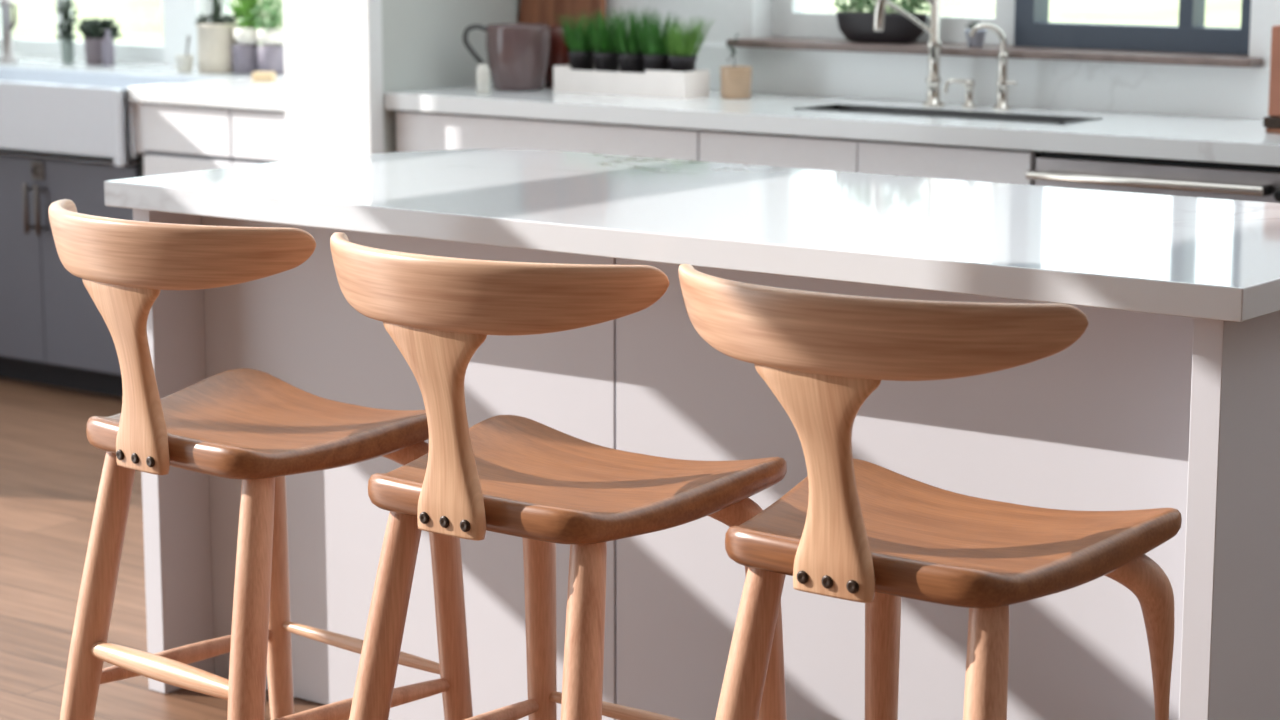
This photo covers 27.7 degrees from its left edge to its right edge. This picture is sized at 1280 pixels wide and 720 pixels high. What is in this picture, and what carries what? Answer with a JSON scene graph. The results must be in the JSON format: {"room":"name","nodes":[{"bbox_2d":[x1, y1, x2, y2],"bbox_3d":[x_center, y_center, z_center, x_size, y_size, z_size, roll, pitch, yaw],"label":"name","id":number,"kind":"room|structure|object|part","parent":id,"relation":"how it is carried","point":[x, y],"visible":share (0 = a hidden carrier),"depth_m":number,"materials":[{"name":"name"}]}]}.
{"room":"kitchen","nodes":[
{"label":"kitchen","id":0,"kind":"room"},
{"bbox_2d":[0,0,208,66],"bbox_3d":[-1.229,-2.128,7.686,2.562,4.300,0.140,7,12,36],"label":"wall","id":1,"kind":"structure","parent":0,"point":[179,17],"depth_m":7.93,"materials":[{"name":"paint"}]},
{"bbox_2d":[0,0,163,60],"bbox_3d":[-1.789,-1.612,8.213,0.928,1.298,0.050,7,12,36],"label":"window","id":2,"kind":"structure","parent":1,"relation":"in","point":[21,46],"depth_m":8.32,"materials":[{"name":"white glass"}]},
{"bbox_2d":[208,0,230,20],"bbox_3d":[-0.935,-1.500,7.577,0.908,1.298,0.050,7,12,36],"label":"window","id":3,"kind":"structure","parent":1,"relation":"in","point":[226,9],"depth_m":7.91,"materials":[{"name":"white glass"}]},
{"bbox_2d":[0,377,348,719],"bbox_3d":[-1.230,0.931,2.846,8.950,0.050,8.430,7,12,36],"label":"floor","id":4,"kind":"structure","parent":0,"point":[50,471],"depth_m":5.55,"materials":[{"name":"brown wood"}]},
{"bbox_2d":[0,154,137,396],"bbox_3d":[-1.676,-0.300,7.761,1.199,0.675,0.668,7,12,36],"label":"base cabinet","id":5,"kind":"object","parent":4,"relation":"on","point":[53,332],"visible":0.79,"depth_m":7.41,"materials":[{"name":"grey wood"}]},
{"bbox_3d":[-2.011,-0.322,7.647,0.778,0.587,0.020,7,12,36],"label":"door","id":6,"kind":"part","parent":5,"relation":"part of","materials":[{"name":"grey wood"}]},
{"bbox_3d":[-1.734,-0.431,7.381,0.015,0.144,0.037,7,12,36],"label":"handle","id":7,"kind":"part","parent":5,"relation":"part of","materials":[{"name":"grey metal"}]},
{"bbox_2d":[31,161,43,179],"bbox_3d":[-1.705,-0.536,7.352,0.048,0.052,0.014,7,12,36],"label":"lock","id":8,"kind":"object","parent":5,"relation":"attached to","point":[37,166],"visible":1,"depth_m":7.35,"materials":[{"name":"grey metal"}]},
{"bbox_3d":[-1.695,-0.426,7.352,0.015,0.144,0.037,7,12,36],"label":"handle","id":9,"kind":"part","parent":5,"relation":"part of","materials":[{"name":"grey metal"}]},
{"bbox_3d":[-1.537,-0.260,7.294,0.404,0.587,0.020,7,12,36],"label":"door","id":10,"kind":"part","parent":5,"relation":"part of","materials":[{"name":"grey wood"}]},
{"bbox_2d":[134,102,148,176],"bbox_3d":[-1.241,-0.313,7.315,0.031,0.854,0.418,7,12,36],"label":"strip","id":11,"kind":"object","parent":4,"relation":"on","point":[140,155],"depth_m":7.09,"materials":[{"name":"white wood"}]},
{"bbox_3d":[-1.241,-0.664,7.254,0.031,0.141,0.418,7,12,36],"label":"side stile","id":12,"kind":"part","parent":11,"relation":"part of","materials":[{"name":"white wood"}]},
{"bbox_2d":[142,102,285,176],"bbox_3d":[-0.940,-0.295,7.219,0.563,0.852,0.632,7,12,36],"label":"base cabinet","id":13,"kind":"object","parent":4,"relation":"on","point":[178,138],"visible":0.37,"depth_m":6.93,"materials":[{"name":"white wood"}]},
{"bbox_2d":[0,56,284,111],"bbox_3d":[-1.543,-0.820,7.617,2.116,0.040,0.711,7,12,36],"label":"countertop","id":14,"kind":"structure","parent":13,"relation":"on","point":[235,90],"depth_m":7.05,"materials":[{"name":"stone"}]},
{"bbox_2d":[0,0,17,62],"bbox_3d":[-2.016,-1.124,8.040,0.075,0.412,0.212,7,12,36],"label":"bridge faucet","id":15,"kind":"object","parent":14,"relation":"on","point":[8,56],"visible":1,"depth_m":8.11,"materials":[{"name":"metal"}]},
{"bbox_3d":[-1.960,-1.066,8.103,0.048,0.087,0.012,7,12,36],"label":"lever","id":16,"kind":"part","parent":15,"relation":"part of","materials":[{"name":"grey metal"}]},
{"bbox_2d":[55,0,77,62],"bbox_3d":[-1.784,-1.026,8.091,0.074,0.201,0.086,-2,10,-11],"label":"glass vase","id":17,"kind":"object","parent":14,"relation":"on","point":[67,39],"visible":1,"depth_m":8.08,"materials":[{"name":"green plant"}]},
{"bbox_2d":[76,17,122,64],"bbox_3d":[-1.670,-0.988,8.037,0.142,0.146,0.140,7,12,36],"label":"succulent pot","id":18,"kind":"object","parent":14,"relation":"on","point":[91,28],"visible":0.85,"depth_m":8.00,"materials":[{"name":"beige ceramic"}]},
{"bbox_3d":[-1.671,-0.957,8.041,0.098,0.082,0.098,7,12,36],"label":"pot","id":19,"kind":"part","parent":18,"relation":"part of","materials":[{"name":"beige ceramic"}]},
{"bbox_2d":[102,29,114,65],"bbox_3d":[-1.627,-0.956,7.956,0.038,0.110,0.038,7,12,36],"label":"soap bottle","id":20,"kind":"object","parent":14,"relation":"on","point":[108,49],"visible":1,"depth_m":7.94,"materials":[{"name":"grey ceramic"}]},
{"bbox_2d":[0,66,222,166],"bbox_3d":[-1.747,-0.726,7.605,1.205,0.210,0.480,7,12,36],"label":"farmhouse sink","id":21,"kind":"object","parent":14,"relation":"in","point":[74,115],"visible":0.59,"depth_m":7.25,"materials":[{"name":"white ceramic"}]},
{"bbox_3d":[-1.421,-0.631,7.074,0.030,0.208,0.014,7,12,36],"label":"corner post","id":22,"kind":"part","parent":21,"relation":"part of","materials":[{"name":"white ceramic"}]},
{"bbox_2d":[175,36,193,71],"bbox_3d":[-1.343,-0.902,7.658,0.054,0.107,0.054,7,12,36],"label":"cup","id":23,"kind":"object","parent":14,"relation":"on","point":[184,62],"visible":1,"depth_m":7.64,"materials":[{"name":"white ceramic"}]},
{"bbox_2d":[194,0,239,72],"bbox_3d":[-1.241,-0.997,7.653,0.132,0.295,0.133,7,12,36],"label":"planter","id":24,"kind":"object","parent":14,"relation":"on","point":[216,39],"visible":0.95,"depth_m":7.61,"materials":[{"name":"ceramic"}]},
{"bbox_3d":[-1.240,-0.922,7.665,0.131,0.143,0.131,7,12,36],"label":"pot","id":25,"kind":"part","parent":24,"relation":"part of","materials":[{"name":"beige ceramic"}]},
{"bbox_2d":[232,44,258,73],"bbox_3d":[-1.153,-0.883,7.618,0.084,0.084,0.084,7,12,36],"label":"jar","id":26,"kind":"object","parent":14,"relation":"on","point":[244,56],"visible":0.91,"depth_m":7.58,"materials":[{"name":"grey ceramic"}]},
{"bbox_2d":[225,0,263,43],"bbox_3d":[-1.151,-1.021,7.580,0.129,0.200,0.103,1,10,8],"label":"bowl planter","id":27,"kind":"object","parent":26,"relation":"on","point":[244,33],"visible":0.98,"depth_m":7.56,"materials":[{"name":"green plant"}]},
{"bbox_3d":[-1.143,-0.947,7.598,0.090,0.048,0.090,7,12,36],"label":"pot","id":28,"kind":"part","parent":27,"relation":"part of","materials":[{"name":"white ceramic"}]},
{"bbox_2d":[252,72,275,81],"bbox_3d":[-1.050,-0.791,7.262,0.060,0.026,0.040,1,10,7],"label":"sponge","id":29,"kind":"object","parent":14,"relation":"on","point":[256,76],"visible":1,"depth_m":7.24,"materials":[{"name":"yellow"}]},
{"bbox_2d":[258,44,283,74],"bbox_3d":[-1.069,-0.874,7.567,0.084,0.084,0.084,7,12,36],"label":"jar","id":30,"kind":"object","parent":14,"relation":"on","point":[270,57],"visible":0.7,"depth_m":7.53,"materials":[{"name":"grey ceramic"}]},
{"bbox_2d":[240,0,283,44],"bbox_3d":[-1.072,-1.027,7.544,0.172,0.224,0.144,0,10,0],"label":"bowl planter","id":31,"kind":"object","parent":30,"relation":"on","point":[273,35],"visible":0.88,"depth_m":7.52,"materials":[{"name":"green plant"}]},
{"bbox_3d":[-1.069,-0.940,7.556,0.090,0.048,0.090,7,12,36],"label":"pot","id":32,"kind":"part","parent":31,"relation":"part of","materials":[{"name":"white ceramic"}]},
{"bbox_3d":[-1.214,-0.618,6.983,0.338,0.125,0.020,7,12,36],"label":"drawer","id":33,"kind":"part","parent":13,"relation":"part of","materials":[{"name":"white wood"}]},
{"bbox_3d":[-1.214,-0.391,7.023,0.338,0.309,0.020,7,12,36],"label":"drawer","id":34,"kind":"part","parent":13,"relation":"part of","materials":[{"name":"white wood"}]},
{"bbox_3d":[-0.987,-0.361,6.854,0.212,0.309,0.020,7,12,36],"label":"drawer","id":35,"kind":"part","parent":13,"relation":"part of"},
{"bbox_3d":[-0.987,-0.588,6.814,0.212,0.125,0.020,7,12,36],"label":"drawer","id":36,"kind":"part","parent":13,"relation":"part of","materials":[{"name":"white wood"}]},
{"bbox_2d":[48,199,472,719],"bbox_3d":[-0.576,0.257,3.767,0.550,0.974,0.485,9,13,41],"label":"bar stool","id":37,"kind":"object","parent":4,"relation":"on","point":[255,427],"visible":0.92,"depth_m":3.63,"materials":[{"name":"brown wood"}]},
{"bbox_3d":[-0.800,0.416,3.802,0.162,0.648,0.051,-3,10,-15],"label":"leg","id":38,"kind":"part","parent":37,"relation":"part of","materials":[{"name":"brown wood"}]},
{"bbox_3d":[-0.683,-0.156,3.573,0.549,0.094,0.162,9,13,41],"label":"backrest","id":39,"kind":"part","parent":37,"relation":"part of","materials":[{"name":"brown wood"}]},
{"bbox_3d":[-0.537,0.457,3.568,0.051,0.647,0.155,2,10,14],"label":"leg","id":40,"kind":"part","parent":37,"relation":"part of","materials":[{"name":"brown wood"}]},
{"bbox_3d":[-0.549,0.090,3.767,0.494,0.062,0.390,9,13,41],"label":"seat","id":41,"kind":"part","parent":37,"relation":"part of","materials":[{"name":"brown wood"}]},
{"bbox_3d":[-0.579,0.376,4.017,0.050,0.650,0.169,2,10,13],"label":"leg","id":42,"kind":"part","parent":37,"relation":"part of","materials":[{"name":"brown wood"}]},
{"bbox_3d":[-0.325,0.417,3.782,0.191,0.649,0.048,-2,10,-12],"label":"leg","id":43,"kind":"part","parent":37,"relation":"part of","materials":[{"name":"brown wood"}]},
{"bbox_2d":[330,232,786,719],"bbox_3d":[-0.129,0.320,3.405,0.551,0.974,0.485,8,13,37],"label":"bar stool","id":44,"kind":"object","parent":4,"relation":"on","point":[545,486],"visible":0.95,"depth_m":3.23,"materials":[{"name":"brown wood"}]},
{"bbox_3d":[-0.353,0.482,3.425,0.162,0.648,0.051,-3,11,-19],"label":"leg","id":45,"kind":"part","parent":44,"relation":"part of","materials":[{"name":"brown wood"}]},
{"bbox_3d":[-0.228,-0.091,3.204,0.549,0.094,0.162,8,13,37],"label":"backrest","id":46,"kind":"part","parent":44,"relation":"part of","materials":[{"name":"brown wood"}]},
{"bbox_3d":[-0.147,0.439,3.654,0.050,0.650,0.169,2,10,9],"label":"leg","id":47,"kind":"part","parent":44,"relation":"part of","materials":[{"name":"brown wood"}]},
{"bbox_3d":[-0.104,0.154,3.407,0.494,0.062,0.390,8,13,37],"label":"seat","id":48,"kind":"part","parent":44,"relation":"part of","materials":[{"name":"brown wood"}]},
{"bbox_3d":[-0.074,0.520,3.209,0.051,0.647,0.155,2,10,10],"label":"leg","id":49,"kind":"part","parent":44,"relation":"part of","materials":[{"name":"brown wood"}]},
{"bbox_3d":[0.122,0.478,3.438,0.191,0.649,0.048,-3,10,-16],"label":"leg","id":50,"kind":"part","parent":44,"relation":"part of","materials":[{"name":"brown wood"}]},
{"bbox_2d":[396,110,796,160],"bbox_3d":[-0.088,-0.193,6.579,0.947,0.872,0.518,7,12,36],"label":"base cabinet","id":51,"kind":"object","parent":4,"relation":"on","point":[415,130],"visible":0.17,"depth_m":6.31,"materials":[{"name":"white wood"}]},
{"bbox_2d":[384,84,1279,165],"bbox_3d":[1.551,-0.428,5.275,5.084,0.042,0.563,7,12,36],"label":"countertop","id":52,"kind":"structure","parent":51,"relation":"on","point":[1160,136],"depth_m":5.80,"materials":[{"name":"stone"}]},
{"bbox_2d":[476,64,489,94],"bbox_3d":[-0.392,-0.703,6.498,0.033,0.076,0.033,7,12,36],"label":"salt shaker","id":53,"kind":"object","parent":52,"relation":"on","point":[483,71],"visible":1,"depth_m":6.49,"materials":[{"name":"white ceramic"}]},
{"bbox_2d":[463,24,550,90],"bbox_3d":[-0.325,-0.775,6.649,0.203,0.166,0.168,-7,12,-34],"label":"pitcher","id":54,"kind":"object","parent":52,"relation":"on","point":[518,55],"visible":0.98,"depth_m":6.60,"materials":[{"name":"ceramic"}]},
{"bbox_3d":[-0.421,-0.800,6.654,0.066,0.119,0.013,0,10,0],"label":"handle","id":55,"kind":"part","parent":54,"relation":"part of","materials":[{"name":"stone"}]},
{"bbox_2d":[545,25,576,86],"bbox_3d":[-0.202,-0.790,6.763,0.128,0.156,0.128,7,12,36],"label":"round pot","id":56,"kind":"object","parent":52,"relation":"on","point":[559,50],"visible":0.31,"depth_m":6.70,"materials":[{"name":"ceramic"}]},
{"bbox_2d":[518,0,605,32],"bbox_3d":[-0.207,-0.961,6.852,0.287,0.460,0.019,7,11,36],"label":"cutting board","id":57,"kind":"object","parent":52,"relation":"on","point":[530,11],"visible":0.13,"depth_m":6.86,"materials":[{"name":"brown wood"}]},
{"bbox_2d":[553,65,709,98],"bbox_3d":[-0.024,-0.697,6.494,0.410,0.066,0.105,7,12,36],"label":"planter box","id":58,"kind":"object","parent":52,"relation":"on","point":[652,83],"visible":0.91,"depth_m":6.42,"materials":[{"name":"white ceramic"}]},
{"bbox_2d":[556,11,605,70],"bbox_3d":[-0.145,-0.785,6.572,0.126,0.195,0.128,7,12,36],"label":"pot","id":59,"kind":"object","parent":58,"relation":"in","point":[580,53],"visible":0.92,"depth_m":6.55,"materials":[{"name":"plant"}]},
{"bbox_3d":[-0.147,-0.735,6.582,0.071,0.094,0.071,7,12,36],"label":"pot","id":60,"kind":"part","parent":59,"relation":"part of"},
{"bbox_2d":[581,7,632,71],"bbox_3d":[-0.084,-0.782,6.525,0.129,0.206,0.134,2,10,10],"label":"pot","id":61,"kind":"object","parent":58,"relation":"in","point":[605,54],"visible":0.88,"depth_m":6.50,"materials":[{"name":"plant"}]},
{"bbox_3d":[-0.084,-0.727,6.534,0.071,0.094,0.071,7,12,36],"label":"pot","id":62,"kind":"part","parent":61,"relation":"part of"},
{"bbox_2d":[603,6,657,72],"bbox_3d":[-0.020,-0.777,6.481,0.128,0.212,0.141,2,10,12],"label":"pot","id":63,"kind":"object","parent":58,"relation":"in","point":[629,49],"visible":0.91,"depth_m":6.45,"materials":[{"name":"plant"}]},
{"bbox_3d":[-0.020,-0.718,6.487,0.071,0.094,0.071,7,12,36],"label":"pot","id":64,"kind":"part","parent":63,"relation":"part of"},
{"bbox_2d":[632,10,680,72],"bbox_3d":[0.041,-0.765,6.434,0.123,0.205,0.138,7,12,36],"label":"pot","id":65,"kind":"object","parent":58,"relation":"in","point":[655,56],"visible":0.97,"depth_m":6.41,"materials":[{"name":"plant"}]},
{"bbox_3d":[0.042,-0.710,6.441,0.071,0.094,0.071,7,12,36],"label":"pot","id":66,"kind":"part","parent":65,"relation":"part of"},
{"bbox_2d":[659,15,713,71],"bbox_3d":[0.124,-0.749,6.376,0.128,0.192,0.128,-5,11,-25],"label":"pot","id":67,"kind":"object","parent":58,"relation":"in","point":[682,57],"visible":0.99,"depth_m":6.36,"materials":[{"name":"plant"}]},
{"bbox_3d":[0.104,-0.702,6.395,0.071,0.094,0.071,7,12,36],"label":"pot","id":68,"kind":"part","parent":67,"relation":"part of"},
{"bbox_2d":[720,34,751,98],"bbox_3d":[0.236,-0.719,6.359,0.078,0.157,0.081,4,11,21],"label":"cup","id":69,"kind":"object","parent":52,"relation":"on","point":[736,81],"visible":1,"depth_m":6.33,"materials":[{"name":"ceramic"}]},
{"bbox_2d":[873,0,944,106],"bbox_3d":[0.631,-0.795,6.073,0.177,0.405,0.052,-3,10,-15],"label":"kitchen faucet","id":70,"kind":"object","parent":52,"relation":"on","point":[934,45],"visible":1,"depth_m":6.08,"materials":[{"name":"silver metal"}]},
{"bbox_3d":[0.622,-0.824,6.067,0.159,0.112,0.026,-2,10,-13],"label":"spout","id":71,"kind":"part","parent":70,"relation":"part of","materials":[{"name":"silver metal"}]},
{"bbox_3d":[0.631,-0.798,6.074,0.129,0.088,0.011,-2,10,-13],"label":"support rod","id":72,"kind":"part","parent":70,"relation":"part of","materials":[{"name":"silver metal"}]},
{"bbox_3d":[0.691,-0.798,6.089,0.052,0.405,0.052,7,12,36],"label":"post","id":73,"kind":"part","parent":70,"relation":"part of","materials":[{"name":"silver metal"}]},
{"bbox_2d":[793,104,1101,184],"bbox_3d":[0.688,-0.432,5.907,0.700,0.256,0.182,7,12,36],"label":"sink","id":74,"kind":"object","parent":52,"relation":"in","point":[941,113],"visible":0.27,"depth_m":5.91,"materials":[{"name":"metal"}]},
{"bbox_2d":[943,79,975,107],"bbox_3d":[0.747,-0.622,6.062,0.079,0.068,0.032,-5,11,-25],"label":"soap dispenser","id":75,"kind":"object","parent":52,"relation":"on","point":[969,85],"visible":1,"depth_m":6.06,"materials":[{"name":"silver metal"}]},
{"bbox_3d":[0.739,-0.638,6.061,0.066,0.035,0.010,-3,10,-16],"label":"spout","id":76,"kind":"part","parent":75,"relation":"part of","materials":[{"name":"silver metal"}]},
{"bbox_2d":[969,23,1016,109],"bbox_3d":[0.810,-0.678,6.002,0.116,0.200,0.047,-1,10,-6],"label":"water tap","id":77,"kind":"object","parent":52,"relation":"on","point":[1002,84],"visible":1,"depth_m":6.00,"materials":[{"name":"silver metal"}]},
{"bbox_3d":[0.802,-0.737,5.982,0.098,0.077,0.018,-4,11,-22],"label":"spout","id":78,"kind":"part","parent":77,"relation":"part of","materials":[{"name":"silver metal"}]},
{"bbox_3d":[0.853,-0.639,6.005,0.037,0.010,0.008,7,12,36],"label":"lever","id":79,"kind":"part","parent":77,"relation":"part of","materials":[{"name":"silver metal"}]},
{"bbox_2d":[1263,25,1279,133],"bbox_3d":[1.401,-0.581,5.384,0.172,0.222,0.132,7,12,36],"label":"wooden box","id":80,"kind":"object","parent":52,"relation":"on","point":[1272,122],"visible":1,"depth_m":5.38,"materials":[{"name":"wood"}]},
{"bbox_2d":[133,209,1279,719],"bbox_3d":[0.184,0.209,4.300,2.029,0.870,0.840,7,12,36],"label":"kitchen island","id":81,"kind":"object","parent":4,"relation":"on","point":[1143,410],"visible":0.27,"depth_m":3.94,"materials":[{"name":"paint"}]},
{"bbox_3d":[-0.723,0.131,4.741,0.043,0.870,0.460,7,12,36],"label":"panel","id":82,"kind":"part","parent":81,"relation":"part of","materials":[{"name":"paint"}]},
{"bbox_3d":[-0.401,0.194,4.376,0.916,0.868,0.018,7,12,36],"label":"panel","id":83,"kind":"part","parent":81,"relation":"part of","materials":[{"name":"paint"}]},
{"bbox_2d":[104,149,1279,321],"bbox_3d":[0.186,-0.240,4.210,2.097,0.044,0.905,7,12,36],"label":"island countertop","id":84,"kind":"structure","parent":81,"relation":"on","point":[1196,257],"depth_m":3.98,"materials":[{"name":"stone"}]},
{"bbox_3d":[0.376,0.296,3.798,1.023,0.868,0.018,7,12,36],"label":"panel","id":85,"kind":"part","parent":81,"relation":"part of","materials":[{"name":"paint"}]},
{"bbox_3d":[0.976,0.312,3.710,0.042,0.870,0.840,7,12,36],"label":"panel","id":86,"kind":"part","parent":81,"relation":"part of","materials":[{"name":"paint"}]},
{"bbox_2d":[700,131,1034,184],"bbox_3d":[0.640,-0.094,6.037,0.868,0.864,0.518,7,12,36],"label":"base cabinet","id":87,"kind":"object","parent":4,"relation":"on","point":[942,162],"visible":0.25,"depth_m":5.75,"materials":[{"name":"white wood"}]},
{"bbox_3d":[0.315,-0.136,5.962,0.430,0.754,0.020,7,12,36],"label":"door","id":88,"kind":"part","parent":87,"relation":"part of","materials":[{"name":"white wood"}]},
{"bbox_3d":[0.661,-0.091,5.704,0.431,0.754,0.020,7,12,36],"label":"door","id":89,"kind":"part","parent":87,"relation":"part of","materials":[{"name":"white wood"}]},
{"bbox_2d":[678,264,1181,719],"bbox_3d":[0.323,0.372,3.111,0.559,0.974,0.504,8,13,37],"label":"bar stool","id":90,"kind":"object","parent":4,"relation":"on","point":[873,535],"visible":1,"depth_m":2.94,"materials":[{"name":"brown wood"}]},
{"bbox_3d":[0.103,0.533,3.138,0.162,0.648,0.051,-3,11,-19],"label":"leg","id":91,"kind":"part","parent":90,"relation":"part of","materials":[{"name":"brown wood"}]},
{"bbox_3d":[0.309,0.490,3.368,0.050,0.650,0.169,2,10,9],"label":"leg","id":92,"kind":"part","parent":90,"relation":"part of","materials":[{"name":"brown wood"}]},
{"bbox_3d":[0.219,-0.039,2.907,0.549,0.094,0.162,8,13,37],"label":"backrest","id":93,"kind":"part","parent":90,"relation":"part of","materials":[{"name":"brown wood"}]},
{"bbox_3d":[0.351,0.204,3.120,0.494,0.062,0.390,8,13,37],"label":"seat","id":94,"kind":"part","parent":90,"relation":"part of","materials":[{"name":"brown wood"}]},
{"bbox_3d":[0.382,0.571,2.922,0.051,0.647,0.155,2,10,10],"label":"leg","id":95,"kind":"part","parent":90,"relation":"part of","materials":[{"name":"brown wood"}]},
{"bbox_3d":[0.571,0.527,3.147,0.176,0.646,0.046,-2,10,-11],"label":"leg","id":96,"kind":"part","parent":90,"relation":"part of","materials":[{"name":"brown wood"}]},
{"bbox_2d":[1026,151,1279,202],"bbox_3d":[1.217,-0.014,5.573,0.604,0.868,0.572,7,12,36],"label":"dishwasher","id":97,"kind":"object","parent":4,"relation":"on","point":[1217,180],"visible":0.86,"depth_m":5.32,"materials":[{"name":"metal"}]},
{"bbox_3d":[1.025,-0.361,5.308,0.529,0.019,0.019,7,12,36],"label":"handle","id":98,"kind":"part","parent":97,"relation":"part of","materials":[{"name":"silver metal"}]},
{"bbox_3d":[1.240,-0.019,5.603,0.604,0.868,0.497,7,12,36],"label":"casing","id":99,"kind":"part","parent":97,"relation":"part of","materials":[{"name":"silver metal"}]},
{"bbox_3d":[1.270,-0.326,5.166,0.026,0.026,0.013,7,12,36],"label":"control knob","id":100,"kind":"part","parent":97,"relation":"part of","materials":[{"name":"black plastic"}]},
{"bbox_2d":[382,0,519,152],"bbox_3d":[-0.590,-1.946,6.652,0.275,4.300,0.564,7,12,36],"label":"wall partition","id":101,"kind":"structure","parent":0,"point":[423,47],"depth_m":6.69,"materials":[{"name":"white paint"}]},
{"bbox_2d":[283,0,383,160],"bbox_3d":[-0.782,-1.904,6.415,0.299,4.300,0.050,7,12,36],"label":"wall","id":102,"kind":"structure","parent":101,"relation":"attached to","point":[333,61],"depth_m":6.59,"materials":[{"name":"paint"}]},
{"bbox_2d":[606,0,1279,67],"bbox_3d":[2.725,-1.591,4.630,7.488,4.300,0.160,7,12,36],"label":"wall","id":103,"kind":"structure","parent":0,"point":[745,18],"depth_m":6.58,"materials":[{"name":"paint"}]},
{"bbox_2d":[772,0,1014,44],"bbox_3d":[0.632,-1.330,6.321,0.706,1.099,0.050,7,12,36],"label":"window","id":104,"kind":"structure","parent":103,"relation":"in","point":[789,19],"depth_m":6.49,"materials":[{"name":"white glass"}]},
{"bbox_2d":[619,45,1269,119],"bbox_3d":[1.717,-0.542,5.477,5.083,0.114,0.014,7,12,36],"label":"backsplash","id":105,"kind":"structure","parent":103,"relation":"attached to","point":[1184,90],"depth_m":6.09,"materials":[{"name":"stone"}]},
{"bbox_2d":[726,37,1263,67],"bbox_3d":[0.840,-0.735,6.174,1.399,0.020,0.225,7,12,36],"label":"window sill","id":106,"kind":"structure","parent":103,"relation":"attached to","point":[796,43],"depth_m":6.04,"materials":[{"name":"brown wood"}]},
{"bbox_2d":[834,0,929,43],"bbox_3d":[0.590,-0.854,6.316,0.273,0.165,0.107,7,12,36],"label":"planter","id":107,"kind":"object","parent":106,"relation":"on","point":[857,25],"visible":0.84,"depth_m":6.29,"materials":[{"name":"black ceramic"}]},
{"bbox_2d":[965,20,986,46],"bbox_3d":[0.792,-0.771,6.137,0.051,0.063,0.051,7,12,36],"label":"potted plant","id":108,"kind":"object","parent":106,"relation":"on","point":[977,40],"visible":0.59,"depth_m":6.12,"materials":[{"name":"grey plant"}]},
{"bbox_3d":[0.792,-0.760,6.139,0.051,0.040,0.051,7,12,36],"label":"pot","id":109,"kind":"part","parent":108,"relation":"part of","materials":[{"name":"grey ceramic"}]},
{"bbox_2d":[1014,0,1250,54],"bbox_3d":[1.159,-1.259,5.919,0.623,1.100,0.075,7,12,36],"label":"window","id":110,"kind":"structure","parent":103,"relation":"in","point":[1032,28],"depth_m":5.98,"materials":[{"name":"glass"},{"name":"painted metal"}]},
{"label":"outside","id":111,"kind":"structure","parent":0,"visible":0},
{"bbox_2d":[12,0,1241,44],"bbox_3d":[8.994,-9.627,65.080,115.000,0.100,104.250,7,12,36],"label":"ground","id":112,"kind":"structure","parent":111,"point":[140,21],"depth_m":41.83,"materials":[{"name":"white"}]}
]}

